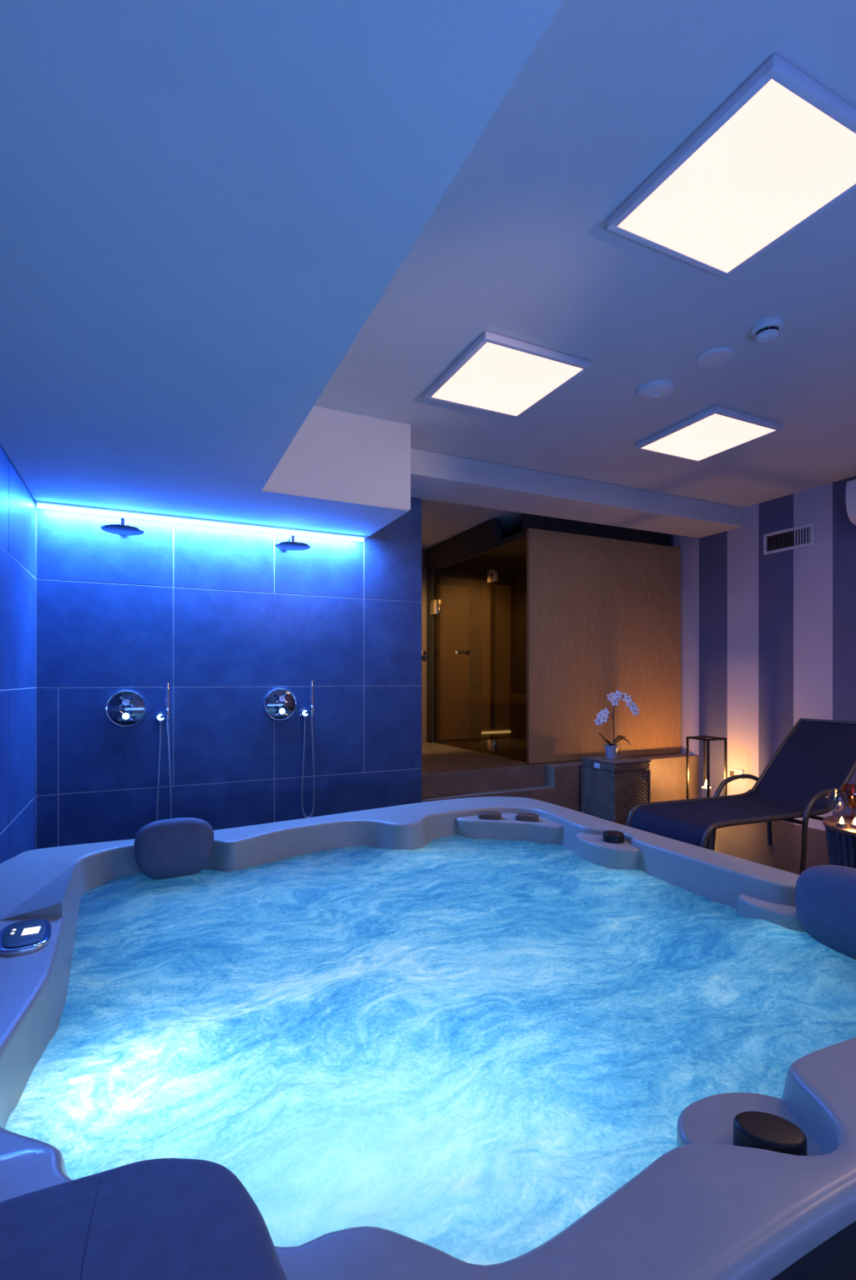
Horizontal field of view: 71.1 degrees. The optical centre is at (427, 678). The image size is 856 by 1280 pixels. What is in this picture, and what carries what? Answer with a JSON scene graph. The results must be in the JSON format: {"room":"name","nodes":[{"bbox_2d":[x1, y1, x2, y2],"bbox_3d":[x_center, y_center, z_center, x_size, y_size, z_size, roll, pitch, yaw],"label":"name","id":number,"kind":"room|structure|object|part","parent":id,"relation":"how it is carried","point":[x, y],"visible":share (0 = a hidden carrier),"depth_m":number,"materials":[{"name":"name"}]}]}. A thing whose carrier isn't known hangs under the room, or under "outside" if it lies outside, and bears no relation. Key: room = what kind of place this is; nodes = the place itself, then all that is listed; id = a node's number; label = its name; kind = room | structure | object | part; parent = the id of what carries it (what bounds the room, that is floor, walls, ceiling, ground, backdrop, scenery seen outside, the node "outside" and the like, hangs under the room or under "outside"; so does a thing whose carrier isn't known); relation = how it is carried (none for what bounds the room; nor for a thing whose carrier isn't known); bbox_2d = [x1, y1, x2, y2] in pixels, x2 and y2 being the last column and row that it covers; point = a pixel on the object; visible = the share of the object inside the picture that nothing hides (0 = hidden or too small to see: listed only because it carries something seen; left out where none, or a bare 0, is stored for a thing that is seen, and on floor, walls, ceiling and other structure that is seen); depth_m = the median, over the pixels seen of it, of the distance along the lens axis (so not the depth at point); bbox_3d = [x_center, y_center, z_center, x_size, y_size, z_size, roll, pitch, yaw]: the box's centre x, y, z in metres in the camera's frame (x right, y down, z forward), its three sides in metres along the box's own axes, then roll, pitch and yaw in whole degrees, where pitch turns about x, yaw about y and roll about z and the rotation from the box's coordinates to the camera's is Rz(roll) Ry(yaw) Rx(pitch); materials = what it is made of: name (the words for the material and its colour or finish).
{"room":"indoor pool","nodes":[
{"label":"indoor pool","id":0,"kind":"room"},
{"bbox_2d":[0,443,36,864],"bbox_3d":[-0.998,-0.150,0.744,0.150,2.460,5.400,0,0,-25],"label":"wall","id":1,"kind":"structure","parent":0,"point":[18,506],"depth_m":2.68,"materials":[{"name":"blue tile"}]},
{"bbox_2d":[35,497,421,848],"bbox_3d":[-1.159,-0.150,3.667,2.367,2.460,0.220,0,0,-25],"label":"wall","id":2,"kind":"structure","parent":0,"point":[227,617],"depth_m":3.52,"materials":[{"name":"blue tile"}]},
{"bbox_2d":[100,517,144,536],"bbox_3d":[-1.600,-0.801,3.143,0.200,0.084,0.350,0,0,-25],"label":"shower","id":3,"kind":"object","parent":2,"relation":"attached to","point":[122,529],"visible":1,"depth_m":3.06,"materials":[{"name":"metal"}]},
{"bbox_2d":[104,689,146,727],"bbox_3d":[-1.653,0.163,3.279,0.204,0.204,0.058,0,0,-25],"label":"shower mixer","id":4,"kind":"object","parent":2,"relation":"attached to","point":[124,708],"visible":1,"depth_m":3.28,"materials":[{"name":"silver metal"}]},
{"bbox_3d":[-1.651,0.203,3.273,0.048,0.048,0.046,0,0,-25],"label":"mixer handle","id":5,"kind":"part","parent":4,"relation":"part of","materials":[{"name":"silver metal"}]},
{"bbox_3d":[-1.651,0.127,3.273,0.048,0.048,0.046,0,0,-25],"label":"mixer handle","id":6,"kind":"part","parent":4,"relation":"part of","materials":[{"name":"silver metal"}]},
{"bbox_2d":[154,682,171,820],"bbox_3d":[-1.488,0.462,3.364,0.093,0.885,0.052,0,0,3],"label":"shower","id":7,"kind":"object","parent":2,"relation":"attached to","point":[160,717],"visible":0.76,"depth_m":3.35,"materials":[{"name":"silver metal"}]},
{"bbox_2d":[37,503,364,541],"bbox_3d":[-1.226,-0.903,3.505,1.798,0.022,0.016,0,0,-25],"label":"led strip","id":8,"kind":"object","parent":2,"relation":"attached to","point":[39,505],"visible":1,"depth_m":3.44,"materials":[{"name":"white plastic"}]},
{"bbox_2d":[263,688,296,720],"bbox_3d":[-0.893,0.155,3.640,0.200,0.200,0.058,0,0,-25],"label":"shower mixer","id":9,"kind":"object","parent":2,"relation":"attached to","point":[279,703],"visible":1,"depth_m":3.64,"materials":[{"name":"silver metal"}]},
{"bbox_3d":[-0.890,0.195,3.635,0.048,0.048,0.046,0,0,-25],"label":"mixer handle","id":10,"kind":"part","parent":9,"relation":"part of","materials":[{"name":"silver metal"}]},
{"bbox_3d":[-0.890,0.119,3.635,0.048,0.048,0.046,0,0,-25],"label":"mixer handle","id":11,"kind":"part","parent":9,"relation":"part of","materials":[{"name":"silver metal"}]},
{"bbox_2d":[274,535,310,550],"bbox_3d":[-0.811,-0.801,3.517,0.200,0.084,0.350,0,0,-25],"label":"shower","id":12,"kind":"object","parent":2,"relation":"attached to","point":[290,544],"visible":1,"depth_m":3.43,"materials":[{"name":"metal"}]},
{"bbox_2d":[299,680,314,818],"bbox_3d":[-0.750,0.437,3.715,0.093,0.855,0.052,0,0,3],"label":"shower","id":13,"kind":"object","parent":2,"relation":"attached to","point":[303,713],"visible":0.98,"depth_m":3.70,"materials":[{"name":"silver metal"}]},
{"bbox_2d":[0,0,563,538],"bbox_3d":[-0.088,-1.147,1.121,1.817,0.466,5.300,0,0,-25],"label":"ceiling","id":14,"kind":"structure","parent":0,"point":[205,205],"depth_m":1.20,"materials":[{"name":"white paint"}]},
{"bbox_2d":[421,548,427,742],"bbox_3d":[0.130,-0.150,6.510,3.120,2.460,0.150,0,0,-25],"label":"wall","id":15,"kind":"structure","parent":0,"point":[423,571],"depth_m":6.35,"materials":[{"name":"paint"}]},
{"bbox_2d":[421,650,426,656],"bbox_3d":[-0.370,-0.236,6.148,0.765,1.808,0.075,0,0,-25],"label":"door","id":16,"kind":"structure","parent":15,"relation":"in","point":[423,653],"depth_m":6.27,"materials":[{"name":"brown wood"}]},
{"bbox_2d":[421,741,684,796],"bbox_3d":[0.691,0.874,5.625,2.665,0.412,1.930,0,0,-25],"label":"platform","id":17,"kind":"object","parent":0,"point":[445,769],"visible":0.04,"depth_m":4.53,"materials":[{"name":"brown stone"}]},
{"bbox_2d":[421,785,553,804],"bbox_3d":[0.431,0.953,4.367,1.115,0.255,0.120,0,0,-25],"label":"step","id":18,"kind":"structure","parent":17,"relation":"attached to","point":[544,793],"depth_m":4.41,"materials":[{"name":"brown stone"}]},
{"bbox_2d":[424,513,679,764],"bbox_3d":[1.103,-0.355,5.848,1.690,2.046,1.860,0,0,-25],"label":"cabin","id":19,"kind":"object","parent":17,"relation":"on","point":[529,631],"visible":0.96,"depth_m":5.08,"materials":[{"name":"brown wood"}]},
{"bbox_3d":[0.039,-0.265,6.295,0.050,1.866,0.140,0,0,-25],"label":"frame post","id":20,"kind":"part","parent":19,"relation":"part of","materials":[{"name":"brown wood"}]},
{"bbox_3d":[0.330,-0.250,5.670,0.140,0.048,0.048,0,0,-25],"label":"door handle","id":21,"kind":"part","parent":19,"relation":"part of","materials":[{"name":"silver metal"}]},
{"bbox_3d":[0.311,-0.231,5.709,0.008,1.774,1.143,0,0,-25],"label":"glass door","id":22,"kind":"part","parent":19,"relation":"part of","materials":[{"name":"brown glass"}]},
{"bbox_3d":[1.519,-0.258,5.036,1.635,1.840,0.035,0,0,-25],"label":"panel","id":23,"kind":"part","parent":19,"relation":"part of","materials":[{"name":"brown wood"}]},
{"bbox_2d":[313,0,855,549],"bbox_3d":[0.833,-1.430,2.748,5.277,0.100,7.650,0,0,-25],"label":"ceiling","id":24,"kind":"structure","parent":0,"point":[519,246],"depth_m":2.13,"materials":[{"name":"white paint"}]},
{"bbox_2d":[425,331,590,418],"bbox_3d":[0.346,-1.363,2.734,0.530,0.033,0.562,0,0,-25],"label":"recessed light","id":25,"kind":"object","parent":24,"relation":"in","point":[497,374],"visible":1,"depth_m":2.66,"materials":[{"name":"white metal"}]},
{"bbox_2d":[410,448,743,537],"bbox_3d":[1.071,-1.302,4.366,3.060,0.155,0.430,0,0,-25],"label":"beam","id":26,"kind":"structure","parent":24,"relation":"attached to","point":[434,476],"depth_m":4.16,"materials":[{"name":"white paint"}]},
{"bbox_2d":[635,379,675,401],"bbox_3d":[1.082,-1.360,2.850,0.176,0.040,0.176,0,0,-25],"label":"ceiling disc","id":27,"kind":"object","parent":24,"relation":"attached to","point":[658,390],"visible":1,"depth_m":2.81,"materials":[{"name":"white plastic"}]},
{"bbox_2d":[634,405,782,462],"bbox_3d":[1.565,-1.363,3.372,0.520,0.033,0.550,0,0,-25],"label":"recessed light","id":28,"kind":"object","parent":24,"relation":"in","point":[716,430],"visible":1,"depth_m":3.31,"materials":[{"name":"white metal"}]},
{"bbox_2d":[695,347,733,367],"bbox_3d":[1.229,-1.373,2.565,0.148,0.014,0.148,0,0,-25],"label":"ceiling disc","id":29,"kind":"object","parent":24,"relation":"attached to","point":[716,357],"visible":1,"depth_m":2.55,"materials":[{"name":"white plastic"}]},
{"bbox_2d":[606,54,855,278],"bbox_3d":[0.882,-1.363,1.667,0.520,0.033,0.530,0,0,-25],"label":"recessed light","id":30,"kind":"object","parent":24,"relation":"in","point":[779,152],"visible":1,"depth_m":1.62,"materials":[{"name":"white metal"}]},
{"bbox_2d":[750,317,783,344],"bbox_3d":[1.325,-1.352,2.339,0.112,0.056,0.112,0,0,-25],"label":"smoke detector","id":31,"kind":"object","parent":24,"relation":"attached to","point":[765,330],"visible":1,"depth_m":2.31,"materials":[{"name":"white plastic"}]},
{"bbox_2d":[669,475,855,831],"bbox_3d":[3.082,-0.150,3.871,0.150,2.460,7.550,0,0,-25],"label":"wall","id":32,"kind":"structure","parent":0,"point":[768,642],"depth_m":4.66,"materials":[{"name":"paint"}]},
{"bbox_2d":[544,754,698,812],"bbox_3d":[1.635,0.874,4.939,1.550,0.412,0.120,0,0,-25],"label":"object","id":33,"kind":"structure","parent":32,"relation":"attached to","point":[667,773],"depth_m":5.00,"materials":[{"name":"brown stone"}]},
{"bbox_2d":[728,767,743,779],"bbox_3d":[2.511,0.775,4.881,0.016,0.080,0.125,0,0,-25],"label":"wall socket","id":34,"kind":"object","parent":32,"relation":"attached to","point":[731,771],"visible":0.73,"depth_m":4.88,"materials":[{"name":"white plastic"}]},
{"bbox_2d":[763,522,814,554],"bbox_3d":[2.698,-1.045,4.489,0.014,0.160,0.385,0,0,-25],"label":"air vent","id":35,"kind":"object","parent":32,"relation":"in","point":[801,536],"visible":1,"depth_m":4.48,"materials":[{"name":"white metal"}]},
{"bbox_2d":[845,479,855,525],"bbox_3d":[2.987,-1.158,3.650,0.212,0.287,0.712,0,0,-25],"label":"air conditioner","id":36,"kind":"object","parent":32,"relation":"attached to","point":[850,485],"visible":1,"depth_m":3.90,"materials":[{"name":"white plastic"}]},
{"bbox_2d":[714,820,829,875],"bbox_3d":[1.294,1.130,1.777,5.277,0.100,5.500,0,0,-25],"label":"floor","id":37,"kind":"structure","parent":0,"point":[748,842],"depth_m":3.89,"materials":[{"name":"tile"}]},
{"bbox_2d":[0,796,855,1279],"bbox_3d":[-0.057,0.803,1.758,2.504,0.546,2.429,0,0,-25],"label":"hot tub","id":38,"kind":"object","parent":37,"relation":"on","point":[752,1186],"visible":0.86,"depth_m":0.78,"materials":[{"name":"grey plastic"}]},
{"bbox_3d":[-0.985,0.623,1.464,0.093,0.006,0.173,0,0,-25],"label":"panel","id":39,"kind":"part","parent":38,"relation":"part of","materials":[{"name":"black plastic"}]},
{"bbox_3d":[-0.985,0.630,1.464,0.116,0.016,0.197,0,0,-25],"label":"control panel","id":40,"kind":"part","parent":38,"relation":"part of","materials":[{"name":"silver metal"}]},
{"bbox_2d":[0,1158,287,1279],"bbox_3d":[-0.374,0.676,0.537,0.487,0.156,0.395,0,0,-25],"label":"pillow","id":41,"kind":"object","parent":38,"relation":"on","point":[158,1218],"depth_m":0.65,"materials":[{"name":"blue plastic"}]},
{"bbox_2d":[134,817,213,879],"bbox_3d":[-0.964,0.646,2.282,0.280,0.224,0.138,0,0,-25],"label":"pillow","id":42,"kind":"object","parent":38,"relation":"on","point":[171,848],"depth_m":2.23,"materials":[{"name":"blue plastic"}]},
{"bbox_2d":[5,834,855,1265],"bbox_3d":[0.080,0.731,1.743,2.079,0.056,2.079,0,0,-25],"label":"water","id":43,"kind":"object","parent":38,"relation":"in","point":[460,1047],"visible":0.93,"depth_m":1.26,"materials":[{"name":"blue liquid"}]},
{"bbox_3d":[0.759,0.645,2.447,0.084,0.034,0.084,0,0,-25],"label":"diverter knob","id":44,"kind":"part","parent":38,"relation":"part of","materials":[{"name":"black plastic"}]},
{"bbox_3d":[0.500,0.674,0.877,0.085,0.036,0.082,0,0,-25],"label":"diverter knob","id":45,"kind":"part","parent":38,"relation":"part of","materials":[{"name":"black plastic"}]},
{"bbox_2d":[794,864,855,960],"bbox_3d":[1.190,0.652,1.644,0.154,0.244,0.335,0,0,-25],"label":"pillow","id":46,"kind":"object","parent":38,"relation":"on","point":[825,894],"depth_m":1.66,"materials":[{"name":"blue plastic"}]},
{"bbox_2d":[580,754,650,825],"bbox_3d":[1.418,0.842,4.536,0.357,0.477,0.372,0,0,-25],"label":"wicker basket","id":47,"kind":"object","parent":37,"relation":"on","point":[609,788],"visible":0.86,"depth_m":4.41,"materials":[{"name":"grey wicker"}]},
{"bbox_3d":[1.194,0.878,4.623,0.019,0.404,0.020,0,0,-25],"label":"corner post","id":48,"kind":"part","parent":47,"relation":"part of","materials":[{"name":"wicker"}]},
{"bbox_3d":[1.344,0.878,4.309,0.019,0.404,0.020,0,0,-25],"label":"corner post","id":49,"kind":"part","parent":47,"relation":"part of","materials":[{"name":"wicker"}]},
{"bbox_3d":[1.419,0.640,4.537,0.344,0.068,0.360,0,0,-25],"label":"lid","id":50,"kind":"part","parent":47,"relation":"part of","materials":[{"name":"wicker"}]},
{"bbox_2d":[593,689,639,759],"bbox_3d":[1.423,0.344,4.526,0.326,0.519,0.110,0,0,11],"label":"potted orchid","id":51,"kind":"object","parent":47,"relation":"on","point":[610,749],"visible":1,"depth_m":4.50,"materials":[{"name":"plant"}]},
{"bbox_3d":[1.294,0.321,4.549,0.067,0.069,0.012,0,0,33],"label":"flower","id":52,"kind":"part","parent":51,"relation":"part of","materials":[{"name":"white plant"}]},
{"bbox_3d":[1.327,0.297,4.516,0.069,0.066,0.015,0,0,15],"label":"flower","id":53,"kind":"part","parent":51,"relation":"part of","materials":[{"name":"white plant"}]},
{"bbox_3d":[1.341,0.255,4.522,0.067,0.068,0.014,0,0,25],"label":"flower","id":54,"kind":"part","parent":51,"relation":"part of","materials":[{"name":"white plant"}]},
{"bbox_3d":[1.380,0.134,4.513,0.068,0.068,0.011,0,0,4],"label":"flower","id":55,"kind":"part","parent":51,"relation":"part of","materials":[{"name":"white plant"}]},
{"bbox_3d":[1.389,0.553,4.534,0.106,0.100,0.106,0,0,-25],"label":"pot","id":56,"kind":"part","parent":51,"relation":"part of","materials":[{"name":"ceramic"}]},
{"bbox_3d":[1.402,0.170,4.494,0.069,0.067,0.014,0,0,16],"label":"flower","id":57,"kind":"part","parent":51,"relation":"part of","materials":[{"name":"white plant"}]},
{"bbox_3d":[1.420,0.118,4.489,0.069,0.067,0.014,0,0,30],"label":"flower","id":58,"kind":"part","parent":51,"relation":"part of","materials":[{"name":"white plant"}]},
{"bbox_3d":[1.468,0.133,4.506,0.069,0.068,0.013,0,0,20],"label":"flower","id":59,"kind":"part","parent":51,"relation":"part of","materials":[{"name":"white plant"}]},
{"bbox_3d":[1.482,0.322,4.508,0.182,0.409,0.010,0,0,16],"label":"stem","id":60,"kind":"part","parent":51,"relation":"part of","materials":[{"name":"green plant"}]},
{"bbox_3d":[1.489,0.152,4.466,0.069,0.065,0.018,0,0,12],"label":"flower","id":61,"kind":"part","parent":51,"relation":"part of","materials":[{"name":"white plant"}]},
{"bbox_3d":[1.531,0.206,4.465,0.067,0.069,0.013,0,0,39],"label":"flower","id":62,"kind":"part","parent":51,"relation":"part of","materials":[{"name":"white plant"}]},
{"bbox_3d":[1.542,0.241,4.462,0.067,0.069,0.013,0,0,9],"label":"flower","id":63,"kind":"part","parent":51,"relation":"part of","materials":[{"name":"white plant"}]},
{"bbox_3d":[1.644,0.878,4.451,0.019,0.404,0.020,0,0,-25],"label":"corner post","id":64,"kind":"part","parent":47,"relation":"part of","materials":[{"name":"wicker"}]},
{"bbox_2d":[685,735,727,798],"bbox_3d":[2.212,0.772,4.759,0.210,0.616,0.210,0,0,-25],"label":"lantern","id":65,"kind":"object","parent":37,"relation":"on","point":[698,737],"visible":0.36,"depth_m":4.80,"materials":[{"name":"black metal"}]},
{"bbox_3d":[2.083,0.768,4.805,0.014,0.584,0.014,0,0,-25],"label":"post","id":66,"kind":"part","parent":65,"relation":"part of","materials":[{"name":"black metal"}]},
{"bbox_3d":[2.259,0.768,4.888,0.014,0.584,0.014,0,0,-25],"label":"post","id":67,"kind":"part","parent":65,"relation":"part of","materials":[{"name":"black metal"}]},
{"bbox_2d":[700,780,711,798],"bbox_3d":[2.212,0.928,4.759,0.072,0.261,0.072,0,0,-25],"label":"pillar candle","id":68,"kind":"object","parent":65,"relation":"on","point":[703,789],"visible":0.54,"depth_m":4.74,"materials":[{"name":"beige wax"}]},
{"bbox_3d":[2.212,0.471,4.759,0.210,0.014,0.210,0,0,-25],"label":"frame","id":69,"kind":"part","parent":65,"relation":"part of","materials":[{"name":"black metal"}]},
{"bbox_3d":[2.167,0.768,4.630,0.014,0.584,0.014,0,0,-25],"label":"post","id":70,"kind":"part","parent":65,"relation":"part of","materials":[{"name":"black metal"}]},
{"bbox_3d":[2.342,0.768,4.713,0.014,0.584,0.014,0,0,-25],"label":"post","id":71,"kind":"part","parent":65,"relation":"part of","materials":[{"name":"black metal"}]},
{"bbox_2d":[625,717,855,875],"bbox_3d":[1.889,0.667,3.416,1.521,0.817,0.578,0,0,-25],"label":"sun lounger","id":72,"kind":"object","parent":37,"relation":"on","point":[808,773],"visible":0.92,"depth_m":3.48,"materials":[{"name":"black fabric"}]},
{"bbox_3d":[1.564,0.768,3.532,1.033,0.154,0.028,0,0,-25],"label":"rail","id":73,"kind":"part","parent":72,"relation":"part of","materials":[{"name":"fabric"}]},
{"bbox_3d":[1.355,0.903,2.886,0.031,0.344,0.043,0,0,20],"label":"leg","id":74,"kind":"part","parent":72,"relation":"part of","materials":[{"name":"grey metal"}]},
{"bbox_3d":[1.738,0.921,3.648,0.056,0.310,0.026,0,0,-25],"label":"leg","id":75,"kind":"part","parent":72,"relation":"part of","materials":[{"name":"grey metal"}]},
{"bbox_3d":[1.982,0.836,3.764,0.538,0.477,0.028,0,0,-25],"label":"armrest","id":76,"kind":"part","parent":72,"relation":"part of","materials":[{"name":"grey metal"}]},
{"bbox_3d":[1.774,0.768,3.090,1.033,0.154,0.028,0,0,-25],"label":"rail","id":77,"kind":"part","parent":72,"relation":"part of","materials":[{"name":"grey metal"}]},
{"bbox_3d":[2.246,0.488,3.849,0.496,0.453,0.024,0,0,-25],"label":"backrest rail","id":78,"kind":"part","parent":72,"relation":"part of","materials":[{"name":"grey metal"}]},
{"bbox_3d":[1.974,0.921,3.151,0.056,0.310,0.026,0,0,-25],"label":"leg","id":79,"kind":"part","parent":72,"relation":"part of","materials":[{"name":"grey metal"}]},
{"bbox_3d":[2.348,0.492,3.634,0.480,0.451,0.466,0,0,-25],"label":"backrest","id":80,"kind":"part","parent":72,"relation":"part of","materials":[{"name":"blue fabric"}]},
{"bbox_3d":[2.218,0.836,3.267,0.538,0.477,0.028,0,0,-25],"label":"armrest","id":81,"kind":"part","parent":72,"relation":"part of","materials":[{"name":"grey metal"}]},
{"bbox_3d":[2.451,0.488,3.418,0.496,0.453,0.024,0,0,-25],"label":"backrest rail","id":82,"kind":"part","parent":72,"relation":"part of","materials":[{"name":"grey metal"}]},
{"bbox_2d":[822,814,855,868],"bbox_3d":[2.012,0.863,2.616,0.482,0.435,0.482,0,0,-25],"label":"side table","id":83,"kind":"object","parent":37,"relation":"on","point":[840,841],"visible":0.48,"depth_m":2.61,"materials":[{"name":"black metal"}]},
{"bbox_2d":[836,816,847,827],"bbox_3d":[1.804,0.622,2.611,0.040,0.044,0.040,0,0,-25],"label":"tealight","id":84,"kind":"object","parent":83,"relation":"on","point":[840,823],"visible":1,"depth_m":2.60,"materials":[{"name":"wax"}]},
{"bbox_2d":[836,821,847,827],"bbox_3d":[1.804,0.636,2.611,0.040,0.015,0.040,0,0,-25],"label":"cup","id":85,"kind":"object","parent":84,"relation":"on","point":[841,824],"depth_m":2.60,"materials":[{"name":"metal"}]},
{"bbox_2d":[848,818,855,828],"bbox_3d":[1.851,0.622,2.595,0.040,0.044,0.040,0,0,-25],"label":"tealight","id":86,"kind":"object","parent":83,"relation":"on","point":[852,824],"visible":1,"depth_m":2.59,"materials":[{"name":"wax"}]},
{"bbox_2d":[848,822,855,828],"bbox_3d":[1.851,0.636,2.595,0.040,0.015,0.040,0,0,-25],"label":"cup","id":87,"kind":"object","parent":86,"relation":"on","point":[851,824],"depth_m":2.59,"materials":[{"name":"metal"}]}
]}

